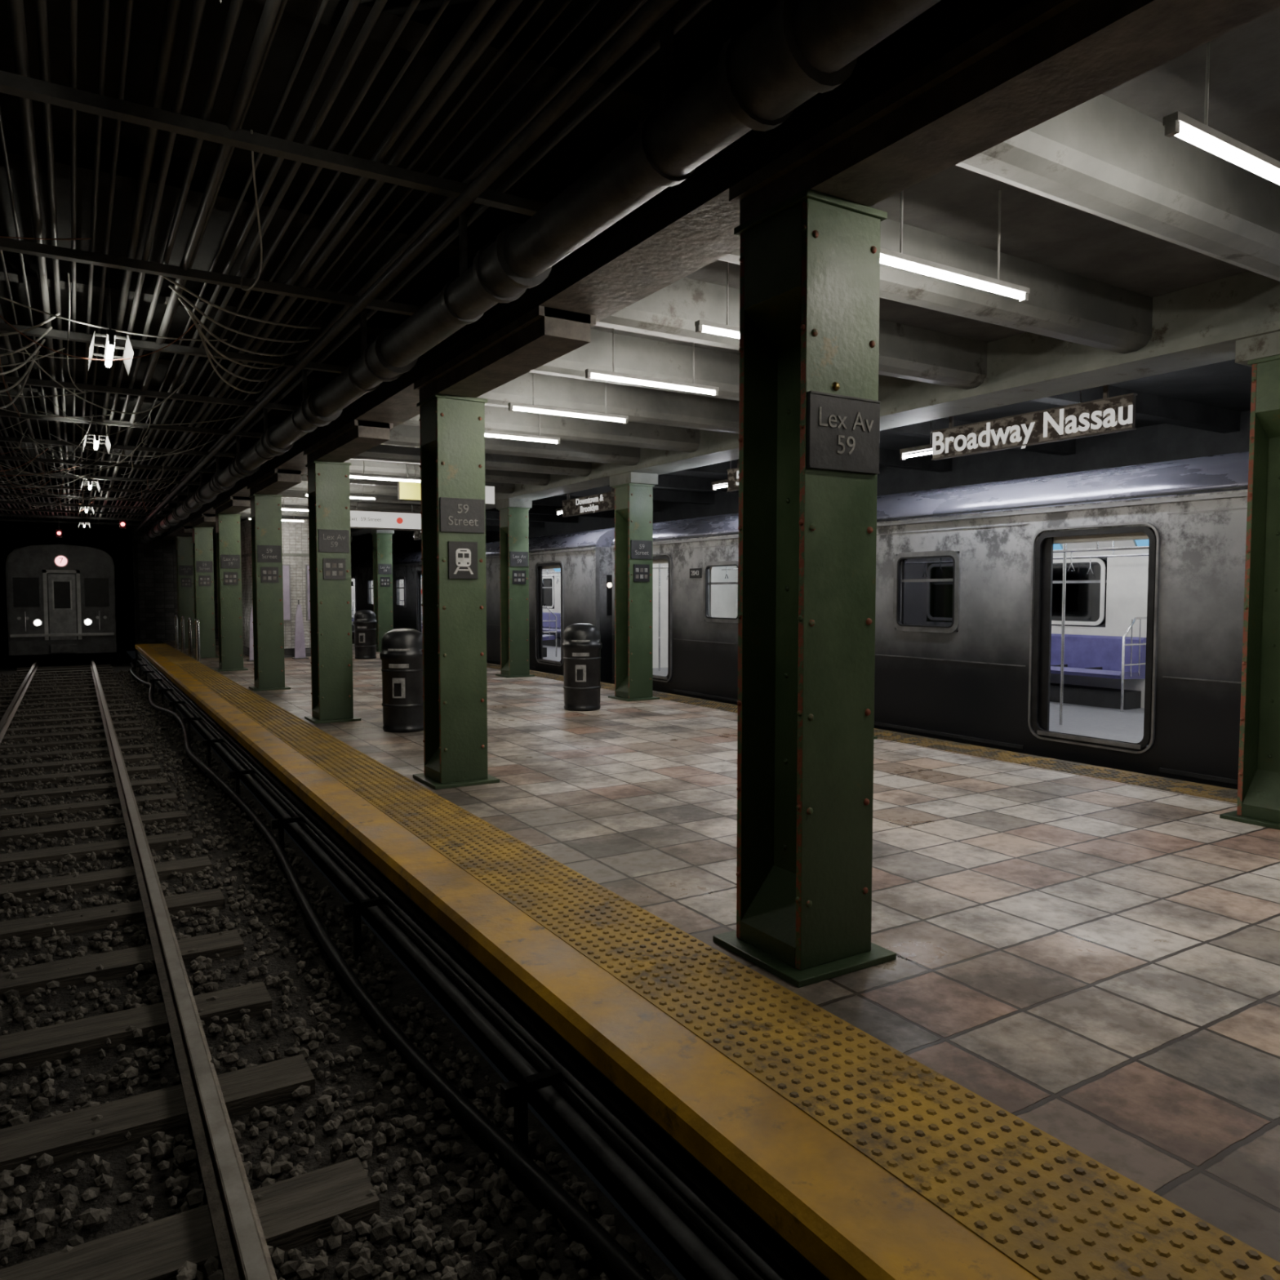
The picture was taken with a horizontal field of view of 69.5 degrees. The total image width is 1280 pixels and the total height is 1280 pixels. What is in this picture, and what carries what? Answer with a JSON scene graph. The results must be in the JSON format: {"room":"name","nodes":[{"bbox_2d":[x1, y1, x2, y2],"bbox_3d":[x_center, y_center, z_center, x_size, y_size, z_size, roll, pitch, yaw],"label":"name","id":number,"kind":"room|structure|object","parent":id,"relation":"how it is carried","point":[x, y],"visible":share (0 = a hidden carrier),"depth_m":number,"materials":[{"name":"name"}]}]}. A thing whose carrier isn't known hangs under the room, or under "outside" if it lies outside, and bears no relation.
{"room":"metro station","nodes":[
{"label":"metro station","id":0,"kind":"room"},
{"bbox_2d":[132,525,218,662],"bbox_3d":[-14.714,-1.675,33.597,6.540,4.700,0.260,-2,3,-31],"label":"wall","id":1,"kind":"structure","parent":0,"point":[154,562],"depth_m":32.17,"materials":[{"name":"tile"}]},
{"bbox_2d":[0,528,373,651],"bbox_3d":[-19.824,-2.225,41.860,16.400,5.250,0.200,-2,3,-31],"label":"wall","id":2,"kind":"structure","parent":0,"point":[118,545],"depth_m":39.79,"materials":[{"name":"black concrete"}]},
{"bbox_2d":[0,648,679,1279],"bbox_3d":[-11.429,1.466,17.677,4.600,0.358,49.880,-2,3,-31],"label":"railway track","id":3,"kind":"object","parent":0,"point":[192,1087],"visible":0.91,"depth_m":4.62,"materials":[{"name":"metal"}]},
{"bbox_2d":[5,544,116,659],"bbox_3d":[-21.012,-1.396,33.629,2.920,3.722,10.650,-2,3,-31],"label":"train","id":4,"kind":"object","parent":3,"relation":"on","point":[60,598],"visible":1,"depth_m":29.23,"materials":[{"name":"grey metal"}]},
{"bbox_2d":[0,0,777,525],"bbox_3d":[-8.498,-3.015,13.420,5.325,0.165,39.000,-2,3,-31],"label":"ceiling beams","id":5,"kind":"structure","parent":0,"point":[230,135],"depth_m":5.30,"materials":[{"name":"black metal"}]},
{"bbox_2d":[0,0,1279,545],"bbox_3d":[-6.709,-3.364,20.372,16.000,0.770,50.000,-2,3,-31],"label":"ceiling","id":6,"kind":"structure","parent":0,"point":[1104,214],"depth_m":6.12,"materials":[{"name":"paint"}]},
{"bbox_2d":[55,509,62,537],"bbox_3d":[-17.831,-3.605,28.280,0.160,0.900,0.170,-2,3,-31],"label":"lamp","id":7,"kind":"object","parent":6,"relation":"hanging from","point":[59,531],"visible":0.89,"depth_m":28.25,"materials":[{"name":"black glass"}]},
{"bbox_2d":[78,506,90,528],"bbox_3d":[-16.177,-3.611,26.822,0.300,0.700,0.900,-2,3,-31],"label":"lamp","id":8,"kind":"object","parent":6,"relation":"hanging from","point":[84,522],"visible":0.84,"depth_m":26.72,"materials":[{"name":"white metal"}]},
{"bbox_2d":[79,489,94,514],"bbox_3d":[-13.146,-3.357,21.884,0.300,0.700,0.900,-2,3,-31],"label":"lamp","id":9,"kind":"object","parent":6,"relation":"hanging from","point":[86,506],"visible":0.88,"depth_m":21.67,"materials":[{"name":"white metal"}]},
{"bbox_2d":[80,449,100,493],"bbox_3d":[-10.116,-3.103,16.945,0.300,0.700,0.900,-2,3,-31],"label":"lamp","id":10,"kind":"object","parent":6,"relation":"hanging from","point":[90,481],"visible":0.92,"depth_m":16.81,"materials":[{"name":"white metal"}]},
{"bbox_2d":[83,397,111,453],"bbox_3d":[-7.138,-2.854,12.091,0.300,0.700,0.900,-2,3,-31],"label":"lamp","id":11,"kind":"object","parent":6,"relation":"hanging from","point":[95,439],"visible":0.86,"depth_m":12.00,"materials":[{"name":"white metal"}]},
{"bbox_2d":[88,266,133,374],"bbox_3d":[-4.342,-2.620,7.535,0.300,0.700,0.900,-2,3,-31],"label":"lamp","id":12,"kind":"object","parent":6,"relation":"hanging from","point":[110,335],"visible":0.88,"depth_m":7.42,"materials":[{"name":"white metal"}]},
{"bbox_2d":[119,505,126,528],"bbox_3d":[-14.419,-3.512,25.680,0.160,0.820,0.170,-2,3,-31],"label":"lamp","id":13,"kind":"object","parent":6,"relation":"hanging from","point":[122,522],"visible":0.89,"depth_m":25.64,"materials":[{"name":"black glass"}]},
{"bbox_2d":[0,129,320,513],"bbox_3d":[-8.626,-2.692,13.416,4.530,0.618,22.044,-2,3,-31],"label":"hanging cables","id":14,"kind":"object","parent":6,"relation":"hanging from","point":[190,313],"visible":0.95,"depth_m":8.57,"materials":[{"name":"black rubber"}]},
{"bbox_2d":[247,516,305,522],"bbox_3d":[-8.785,-3.172,22.279,1.300,0.590,0.056,-2,3,-31],"label":"lamp","id":15,"kind":"object","parent":6,"relation":"hanging from","point":[294,519],"visible":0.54,"depth_m":22.45,"materials":[{"name":"white"}]},
{"bbox_2d":[281,497,308,511],"bbox_3d":[-7.165,-3.036,19.640,1.300,0.590,0.056,-2,3,-31],"label":"lamp","id":16,"kind":"object","parent":6,"relation":"hanging from","point":[282,508],"visible":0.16,"depth_m":19.54,"materials":[{"name":"white plastic"}]},
{"bbox_2d":[303,484,376,500],"bbox_3d":[-5.493,-2.896,16.915,1.300,0.590,0.056,-2,3,-31],"label":"lamp","id":17,"kind":"object","parent":6,"relation":"hanging from","point":[305,494],"visible":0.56,"depth_m":17.11,"materials":[{"name":"white plastic"}]},
{"bbox_2d":[349,460,420,482],"bbox_3d":[-3.874,-2.761,14.275,1.300,0.590,0.056,-2,3,-31],"label":"lamp","id":18,"kind":"object","parent":6,"relation":"hanging from","point":[363,476],"visible":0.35,"depth_m":14.23,"materials":[{"name":"white plastic"}]},
{"bbox_2d":[350,501,421,531],"bbox_3d":[-5.536,-2.875,20.013,1.840,0.950,0.160,-2,3,-31],"label":"direction sign","id":19,"kind":"object","parent":6,"relation":"hanging from","point":[359,518],"visible":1,"depth_m":19.97,"materials":[{"name":"white"}]},
{"bbox_2d":[397,480,421,500],"bbox_3d":[-3.794,-2.437,15.104,0.380,0.298,0.100,-2,3,-31],"label":"exit sign","id":20,"kind":"object","parent":6,"relation":"hanging from","point":[408,491],"depth_m":15.06,"materials":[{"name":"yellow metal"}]},
{"bbox_2d":[413,530,421,540],"bbox_3d":[-5.753,-3.194,24.961,0.062,0.881,2.220,-2,3,-31],"label":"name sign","id":21,"kind":"object","parent":6,"relation":"hanging from","point":[417,534],"visible":0.02,"depth_m":25.64,"materials":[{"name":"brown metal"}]},
{"bbox_2d":[484,485,494,504],"bbox_3d":[-2.598,-2.481,15.835,0.165,0.307,0.100,-2,3,-31],"label":"exit sign","id":22,"kind":"object","parent":6,"relation":"hanging from","point":[489,491],"depth_m":15.80,"materials":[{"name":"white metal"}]},
{"bbox_2d":[484,413,559,444],"bbox_3d":[-1.496,-2.562,10.400,1.300,0.590,0.056,-2,3,-31],"label":"lamp","id":23,"kind":"object","parent":6,"relation":"hanging from","point":[487,433],"visible":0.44,"depth_m":10.51,"materials":[{"name":"white plastic"}]},
{"bbox_2d":[134,0,941,543],"bbox_3d":[-6.647,-2.893,14.856,0.715,0.945,39.500,-2,3,-31],"label":"ceiling pipe","id":24,"kind":"object","parent":6,"relation":"attached to","point":[800,50],"depth_m":3.98,"materials":[{"name":"black metal"}]},
{"bbox_2d":[507,373,628,423],"bbox_3d":[-0.686,-2.494,9.081,1.300,0.590,0.056,-2,3,-31],"label":"lamp","id":25,"kind":"object","parent":6,"relation":"hanging from","point":[512,406],"visible":0.8,"depth_m":9.06,"materials":[{"name":"white plastic"}]},
{"bbox_2d":[555,486,611,515],"bbox_3d":[-1.007,-2.866,17.596,0.080,0.780,2.530,-2,3,-31],"label":"lamp","id":26,"kind":"object","parent":6,"relation":"hanging from","point":[557,510],"visible":0.25,"depth_m":18.55,"materials":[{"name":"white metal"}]},
{"bbox_2d":[561,486,614,517],"bbox_3d":[-0.920,-2.789,17.084,0.062,0.881,2.220,-2,3,-31],"label":"name sign","id":27,"kind":"object","parent":6,"relation":"hanging from","point":[601,502],"visible":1,"depth_m":17.09,"materials":[{"name":"brown metal"}]},
{"bbox_2d":[585,328,719,395],"bbox_3d":[0.123,-2.426,7.761,1.300,0.590,0.056,-2,3,-31],"label":"lamp","id":28,"kind":"object","parent":6,"relation":"hanging from","point":[612,375],"visible":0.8,"depth_m":7.72,"materials":[{"name":"white plastic"}]},
{"bbox_2d":[694,262,739,338],"bbox_3d":[0.933,-2.358,6.441,1.300,0.590,0.056,-2,3,-31],"label":"lamp","id":29,"kind":"object","parent":6,"relation":"hanging from","point":[701,326],"visible":0.37,"depth_m":6.21,"materials":[{"name":"white plastic"}]},
{"bbox_2d":[160,0,1279,539],"bbox_3d":[-5.991,-2.970,15.137,0.500,1.020,40.300,-2,3,-31],"label":"girder","id":30,"kind":"object","parent":6,"relation":"attached to","point":[961,79],"depth_m":3.85,"materials":[{"name":"black metal"}]},
{"bbox_2d":[711,460,731,490],"bbox_3d":[1.592,-2.649,13.360,0.080,0.780,1.780,-2,3,-31],"label":"lamp","id":31,"kind":"object","parent":6,"relation":"hanging from","point":[713,484],"visible":0.21,"depth_m":13.96,"materials":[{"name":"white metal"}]},
{"bbox_2d":[726,458,738,492],"bbox_3d":[1.679,-2.575,12.848,0.062,0.875,1.470,-2,3,-31],"label":"name sign","id":32,"kind":"object","parent":6,"relation":"hanging from","point":[732,473],"visible":0.07,"depth_m":13.35,"materials":[{"name":"brown metal"}]},
{"bbox_2d":[350,271,1279,541],"bbox_3d":[-2.001,-2.996,17.584,0.620,0.820,40.300,-2,3,-31],"label":"girder","id":33,"kind":"object","parent":6,"relation":"attached to","point":[1237,317],"depth_m":8.05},
{"bbox_2d":[880,190,1029,302],"bbox_3d":[1.738,-2.291,5.130,1.300,0.590,0.056,-2,3,-31],"label":"lamp","id":34,"kind":"object","parent":6,"relation":"hanging from","point":[888,257],"visible":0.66,"depth_m":5.13,"materials":[{"name":"white plastic"}]},
{"bbox_2d":[899,390,1081,460],"bbox_3d":[3.782,-2.466,9.792,0.080,0.780,2.600,-2,3,-31],"label":"lamp","id":35,"kind":"object","parent":6,"relation":"hanging from","point":[903,452],"visible":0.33,"depth_m":10.66,"materials":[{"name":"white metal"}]},
{"bbox_2d":[931,384,1137,460],"bbox_3d":[3.869,-2.378,9.280,0.062,0.901,2.290,-2,3,-31],"label":"name sign","id":36,"kind":"object","parent":6,"relation":"hanging from","point":[1105,415],"visible":1,"depth_m":9.11,"materials":[{"name":"brown metal"}]},
{"bbox_2d":[1162,41,1279,185],"bbox_3d":[2.553,-2.223,3.801,1.300,0.590,0.056,-2,3,-31],"label":"lamp","id":37,"kind":"object","parent":6,"relation":"hanging from","point":[1178,124],"visible":1,"depth_m":3.62,"materials":[{"name":"white plastic"}]},
{"bbox_2d":[135,639,1279,1279],"bbox_3d":[-4.107,1.195,16.507,6.640,0.720,40.300,-2,3,-31],"label":"floor","id":38,"kind":"structure","parent":0,"point":[1095,961],"depth_m":4.90,"materials":[{"name":"tile"}]},
{"bbox_2d":[174,614,178,648],"bbox_3d":[-13.867,-0.250,27.590,0.090,1.030,0.590,-2,3,-31],"label":"guard rail","id":39,"kind":"object","parent":38,"relation":"on","point":[176,626],"visible":1,"depth_m":27.38,"materials":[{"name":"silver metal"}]},
{"bbox_2d":[180,615,186,653],"bbox_3d":[-12.874,-0.167,25.972,0.090,1.030,0.590,-2,3,-31],"label":"guard rail","id":40,"kind":"object","parent":38,"relation":"on","point":[182,618],"visible":1,"depth_m":25.76,"materials":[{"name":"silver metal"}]},
{"bbox_2d":[174,536,195,648],"bbox_3d":[-13.751,-1.433,27.906,0.590,3.360,0.620,-2,3,-31],"label":"steel column","id":41,"kind":"structure","parent":38,"relation":"on","point":[184,544],"depth_m":27.71,"materials":[{"name":"green metal"}]},
{"bbox_2d":[178,565,193,575],"bbox_3d":[-13.625,-2.087,27.666,0.380,0.290,0.022,-2,3,-31],"label":"plaque","id":42,"kind":"object","parent":41,"relation":"attached to","point":[181,571],"visible":0.93,"depth_m":27.65,"materials":[{"name":"metal"}]},
{"bbox_2d":[181,577,191,586],"bbox_3d":[-13.625,-1.727,27.685,0.280,0.270,0.022,-2,3,-31],"label":"plaque","id":43,"kind":"object","parent":41,"relation":"attached to","point":[185,582],"visible":1,"depth_m":27.68,"materials":[{"name":"black metal"}]},
{"bbox_2d":[187,617,192,657],"bbox_3d":[-11.882,-0.084,24.354,0.090,1.030,0.590,-2,3,-31],"label":"guard rail","id":44,"kind":"object","parent":38,"relation":"on","point":[189,619],"visible":0.97,"depth_m":24.14,"materials":[{"name":"silver metal"}]},
{"bbox_2d":[195,618,201,661],"bbox_3d":[-10.993,-0.010,22.907,0.090,1.030,0.590,-2,3,-31],"label":"guard rail","id":45,"kind":"object","parent":38,"relation":"on","point":[197,620],"visible":1,"depth_m":22.70,"materials":[{"name":"silver metal"}]},
{"bbox_2d":[191,526,218,657],"bbox_3d":[-11.332,-1.231,23.963,0.590,3.360,0.620,-2,3,-31],"label":"steel column","id":46,"kind":"structure","parent":38,"relation":"on","point":[202,537],"depth_m":23.79,"materials":[{"name":"green metal"}]},
{"bbox_2d":[195,560,213,572],"bbox_3d":[-11.206,-1.884,23.724,0.380,0.290,0.022,-2,3,-31],"label":"plaque","id":47,"kind":"object","parent":46,"relation":"attached to","point":[198,563],"visible":1,"depth_m":23.72,"materials":[{"name":"metal"}]},
{"bbox_2d":[198,575,210,586],"bbox_3d":[-11.206,-1.525,23.742,0.280,0.270,0.022,-2,3,-31],"label":"plaque","id":48,"kind":"object","parent":46,"relation":"attached to","point":[204,580],"visible":1,"depth_m":23.73,"materials":[{"name":"black metal"}]},
{"bbox_2d":[214,513,248,671],"bbox_3d":[-8.913,-1.028,20.021,0.590,3.360,0.620,-2,3,-31],"label":"steel column","id":49,"kind":"structure","parent":38,"relation":"on","point":[228,527],"depth_m":19.84,"materials":[{"name":"green metal"}]},
{"bbox_2d":[220,554,239,568],"bbox_3d":[-8.787,-1.682,19.781,0.380,0.290,0.022,-2,3,-31],"label":"plaque","id":50,"kind":"object","parent":49,"relation":"attached to","point":[224,564],"visible":1,"depth_m":19.77,"materials":[{"name":"metal"}]},
{"bbox_2d":[223,557,237,564],"bbox_3d":[-8.779,-1.685,19.775,0.277,0.165,0.004,-2,3,-31],"label":"lettering","id":51,"kind":"object","parent":50,"relation":"attached to","point":[224,557],"depth_m":19.76},
{"bbox_2d":[223,572,238,584],"bbox_3d":[-8.787,-1.322,19.800,0.280,0.270,0.022,-2,3,-31],"label":"plaque","id":52,"kind":"object","parent":49,"relation":"attached to","point":[229,578],"visible":1,"depth_m":19.79,"materials":[{"name":"black metal"}]},
{"bbox_2d":[246,606,253,662],"bbox_3d":[-9.463,-0.231,22.637,0.340,1.500,0.300,-2,3,-31],"label":"stand","id":53,"kind":"object","parent":38,"relation":"on","point":[251,647],"visible":0.31,"depth_m":22.58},
{"bbox_2d":[248,493,290,691],"bbox_3d":[-6.494,-0.826,16.078,0.590,3.360,0.620,-2,3,-31],"label":"steel column","id":54,"kind":"structure","parent":38,"relation":"on","point":[268,622],"depth_m":15.90,"materials":[{"name":"green metal"}]},
{"bbox_2d":[257,545,281,562],"bbox_3d":[-6.368,-1.479,15.839,0.380,0.290,0.022,-2,3,-31],"label":"plaque","id":55,"kind":"object","parent":54,"relation":"attached to","point":[261,549],"visible":1,"depth_m":15.83,"materials":[{"name":"metal"}]},
{"bbox_2d":[262,548,277,558],"bbox_3d":[-6.361,-1.483,15.832,0.244,0.165,0.004,-2,3,-31],"label":"lettering","id":56,"kind":"object","parent":55,"relation":"attached to","point":[267,548],"depth_m":15.83},
{"bbox_2d":[261,566,278,582],"bbox_3d":[-6.368,-1.120,15.857,0.280,0.270,0.022,-2,3,-31],"label":"plaque","id":57,"kind":"object","parent":54,"relation":"attached to","point":[268,575],"visible":1,"depth_m":15.85,"materials":[{"name":"black metal"}]},
{"bbox_2d":[240,518,311,657],"bbox_3d":[-10.638,-1.506,26.982,2.328,3.600,6.841,-2,3,-31],"label":"wall","id":58,"kind":"structure","parent":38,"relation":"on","point":[295,552],"depth_m":24.05,"materials":[{"name":"white tile"}]},
{"bbox_2d":[282,564,291,621],"bbox_3d":[-9.303,-1.220,23.762,0.560,1.460,0.097,-2,3,-31],"label":"framed poster","id":59,"kind":"object","parent":58,"relation":"attached to","point":[286,567],"visible":0.41,"depth_m":23.83,"materials":[{"name":"grey paper"}]},
{"bbox_2d":[305,564,310,620],"bbox_3d":[-8.493,-1.246,24.258,0.560,1.460,0.097,-2,3,-31],"label":"framed poster","id":60,"kind":"object","parent":58,"relation":"attached to","point":[307,566],"visible":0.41,"depth_m":24.11,"materials":[{"name":"grey paper"}]},
{"bbox_2d":[292,600,308,659],"bbox_3d":[-8.629,-0.270,23.381,0.340,1.500,0.300,-2,3,-31],"label":"stand","id":61,"kind":"object","parent":38,"relation":"on","point":[300,644],"visible":1,"depth_m":23.35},
{"bbox_2d":[304,460,361,724],"bbox_3d":[-4.075,-0.623,12.136,0.590,3.360,0.620,-2,3,-31],"label":"steel column","id":62,"kind":"structure","parent":38,"relation":"on","point":[328,482],"depth_m":11.96,"materials":[{"name":"green metal"}]},
{"bbox_2d":[318,528,349,552],"bbox_3d":[-3.949,-1.277,11.896,0.380,0.290,0.022,-2,3,-31],"label":"plaque","id":63,"kind":"object","parent":62,"relation":"attached to","point":[324,545],"visible":1,"depth_m":11.89,"materials":[{"name":"metal"}]},
{"bbox_2d":[323,533,345,546],"bbox_3d":[-3.941,-1.280,11.890,0.277,0.165,0.004,-2,3,-31],"label":"lettering","id":64,"kind":"object","parent":63,"relation":"attached to","point":[327,537],"depth_m":11.88},
{"bbox_2d":[323,558,346,579],"bbox_3d":[-3.949,-0.917,11.915,0.280,0.270,0.022,-2,3,-31],"label":"plaque","id":65,"kind":"object","parent":62,"relation":"attached to","point":[333,568],"visible":1,"depth_m":11.91,"materials":[{"name":"grey metal"}]},
{"bbox_2d":[353,609,377,659],"bbox_3d":[-7.012,-0.149,23.523,0.580,1.245,0.580,-1,3,-11],"label":"trash can","id":66,"kind":"object","parent":38,"relation":"on","point":[365,622],"visible":1,"depth_m":23.30,"materials":[{"name":"black metal"}]},
{"bbox_2d":[371,533,393,652],"bbox_3d":[-7.359,-1.356,26.395,0.590,3.360,0.620,-2,3,-31],"label":"steel column","id":67,"kind":"structure","parent":38,"relation":"on","point":[381,542],"depth_m":26.21,"materials":[{"name":"green metal"}]},
{"bbox_2d":[377,564,391,574],"bbox_3d":[-7.233,-2.009,26.155,0.380,0.290,0.022,-2,3,-31],"label":"plaque","id":68,"kind":"object","parent":67,"relation":"attached to","point":[380,571],"visible":1,"depth_m":26.14,"materials":[{"name":"metal"}]},
{"bbox_2d":[380,577,390,586],"bbox_3d":[-7.233,-1.650,26.174,0.280,0.270,0.022,-2,3,-31],"label":"plaque","id":69,"kind":"object","parent":67,"relation":"attached to","point":[384,581],"visible":1,"depth_m":26.17,"materials":[{"name":"black metal"}]},
{"bbox_2d":[379,628,423,733],"bbox_3d":[-2.884,0.479,11.291,0.580,1.245,0.580,-1,3,-11],"label":"trash can","id":70,"kind":"object","parent":38,"relation":"on","point":[401,655],"visible":0.86,"depth_m":11.06,"materials":[{"name":"black metal"}]},
{"bbox_2d":[413,393,499,789],"bbox_3d":[-1.655,-0.421,8.193,0.590,3.360,0.620,-2,3,-31],"label":"steel column","id":71,"kind":"structure","parent":38,"relation":"on","point":[452,427],"depth_m":8.03,"materials":[{"name":"green metal"}]},
{"bbox_2d":[440,497,484,533],"bbox_3d":[-1.529,-1.074,7.954,0.400,0.290,0.022,-2,3,-31],"label":"plaque","id":72,"kind":"object","parent":71,"relation":"attached to","point":[448,506],"visible":1,"depth_m":7.94,"materials":[{"name":"metal"}]},
{"bbox_2d":[448,504,478,525],"bbox_3d":[-1.523,-1.079,7.947,0.268,0.182,0.004,-2,3,-31],"label":"lettering","id":73,"kind":"object","parent":72,"relation":"attached to","point":[467,508],"depth_m":7.95},
{"bbox_2d":[448,541,478,578],"bbox_3d":[-1.529,-0.690,7.973,0.260,0.320,0.022,-2,3,-31],"label":"plaque","id":74,"kind":"object","parent":71,"relation":"attached to","point":[462,555],"visible":1,"depth_m":7.96,"materials":[{"name":"black metal"}]},
{"bbox_2d":[129,649,829,1279],"bbox_3d":[-6.801,1.397,14.102,0.475,0.562,37.002,-2,3,-31],"label":"cables","id":75,"kind":"object","parent":38,"relation":"attached to","point":[746,1258],"visible":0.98,"depth_m":3.89,"materials":[{"name":"black rubber"}]},
{"bbox_2d":[495,506,534,677],"bbox_3d":[-2.521,-0.951,18.510,0.590,3.360,0.620,-2,3,-31],"label":"steel column","id":76,"kind":"structure","parent":38,"relation":"on","point":[513,521],"depth_m":18.36,"materials":[{"name":"green metal"}]},
{"bbox_2d":[510,551,528,566],"bbox_3d":[-2.394,-1.604,18.270,0.380,0.290,0.022,-2,3,-31],"label":"plaque","id":77,"kind":"object","parent":76,"relation":"attached to","point":[513,562],"visible":1,"depth_m":18.27,"materials":[{"name":"metal"}]},
{"bbox_2d":[512,554,525,563],"bbox_3d":[-2.387,-1.608,18.264,0.277,0.165,0.004,-2,3,-31],"label":"lettering","id":78,"kind":"object","parent":77,"relation":"attached to","point":[513,554],"depth_m":18.26},
{"bbox_2d":[512,570,525,584],"bbox_3d":[-2.394,-1.245,18.289,0.280,0.270,0.022,-2,3,-31],"label":"plaque","id":79,"kind":"object","parent":76,"relation":"attached to","point":[518,576],"visible":1,"depth_m":18.28,"materials":[{"name":"black metal"}]},
{"bbox_2d":[561,622,602,711],"bbox_3d":[-0.836,0.376,13.305,0.580,1.245,0.580,-1,3,-11],"label":"trash can","id":80,"kind":"object","parent":38,"relation":"on","point":[581,645],"visible":1,"depth_m":13.08,"materials":[{"name":"black metal"}]},
{"bbox_2d":[608,483,659,701],"bbox_3d":[-0.101,-0.748,14.567,0.590,3.360,0.620,-2,3,-31],"label":"steel column","id":81,"kind":"structure","parent":38,"relation":"on","point":[633,502],"depth_m":14.45,"materials":[{"name":"green metal"}]},
{"bbox_2d":[631,540,652,559],"bbox_3d":[0.025,-1.402,14.328,0.380,0.290,0.022,-2,3,-31],"label":"plaque","id":82,"kind":"object","parent":81,"relation":"attached to","point":[635,544],"visible":1,"depth_m":14.32,"materials":[{"name":"metal"}]},
{"bbox_2d":[635,544,648,555],"bbox_3d":[0.031,-1.405,14.321,0.244,0.165,0.004,-2,3,-31],"label":"plaque lettering","id":83,"kind":"object","parent":82,"relation":"attached to","point":[642,544],"depth_m":14.32},
{"bbox_2d":[633,564,649,582],"bbox_3d":[0.025,-1.042,14.346,0.280,0.270,0.022,-2,3,-31],"label":"plaque","id":84,"kind":"object","parent":81,"relation":"attached to","point":[641,571],"visible":1,"depth_m":14.34,"materials":[{"name":"black metal"}]},
{"bbox_2d":[134,643,1279,1279],"bbox_3d":[-6.117,1.015,14.043,0.890,0.130,38.180,-2,3,-31],"label":"strip","id":85,"kind":"object","parent":38,"relation":"on","point":[872,1162],"visible":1,"depth_m":3.19,"materials":[{"name":"yellow paint"}]},
{"bbox_2d":[351,640,1237,803],"bbox_3d":[-1.485,0.807,18.096,0.590,0.130,40.260,-2,3,-31],"label":"strip","id":86,"kind":"object","parent":38,"relation":"on","point":[1216,793],"visible":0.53,"depth_m":9.20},
{"bbox_2d":[712,188,896,987],"bbox_3d":[0.764,-0.218,4.251,0.590,3.360,0.620,-2,3,-31],"label":"steel column","id":87,"kind":"structure","parent":38,"relation":"on","point":[810,268],"depth_m":4.13,"materials":[{"name":"green metal"}]},
{"bbox_2d":[831,382,839,391],"bbox_3d":[0.849,-1.096,3.980,0.040,0.040,0.014,-2,3,-31],"label":"screw","id":88,"kind":"object","parent":87,"relation":"attached to","point":[836,386],"depth_m":3.98,"materials":[{"name":"gold metal"}]},
{"bbox_2d":[806,391,880,474],"bbox_3d":[0.890,-0.897,4.010,0.410,0.320,0.022,-2,3,-31],"label":"plaque","id":89,"kind":"object","parent":87,"relation":"attached to","point":[822,441],"visible":1,"depth_m":4.00,"materials":[{"name":"metal"}]},
{"bbox_2d":[818,406,873,454],"bbox_3d":[0.898,-0.901,4.004,0.319,0.189,0.004,-2,3,-31],"label":"lettering","id":90,"kind":"object","parent":89,"relation":"attached to","point":[858,416],"depth_m":3.99},
{"bbox_2d":[1219,354,1279,830],"bbox_3d":[4.737,-0.343,6.682,0.590,3.360,0.620,-2,3,-31],"label":"steel column","id":91,"kind":"structure","parent":38,"relation":"on","point":[1259,760],"depth_m":6.78,"materials":[{"name":"green metal"}]},
{"bbox_2d":[391,410,1250,554],"bbox_3d":[0.197,-1.344,24.714,0.200,5.250,50.000,-2,3,-31],"label":"wall","id":92,"kind":"structure","parent":0,"point":[1162,442],"depth_m":14.73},
{"bbox_3d":[-1.828,1.165,23.553,4.560,0.358,49.880,-2,3,-31],"label":"railway track","id":93,"kind":"object","parent":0,"visible":0},
{"bbox_2d":[351,527,614,684],"bbox_3d":[-5.196,-1.037,28.066,3.055,3.568,21.481,-2,3,-31],"label":"train car","id":94,"kind":"object","parent":93,"relation":"on","point":[571,574],"visible":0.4,"depth_m":20.57,"materials":[{"name":"metal"}]},
{"bbox_2d":[610,451,1248,789],"bbox_3d":[5.763,-0.120,10.206,3.055,3.568,19.231,-2,3,-31],"label":"train car","id":95,"kind":"object","parent":93,"relation":"on","point":[1090,617],"visible":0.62,"depth_m":10.34,"materials":[{"name":"metal"}]}
]}

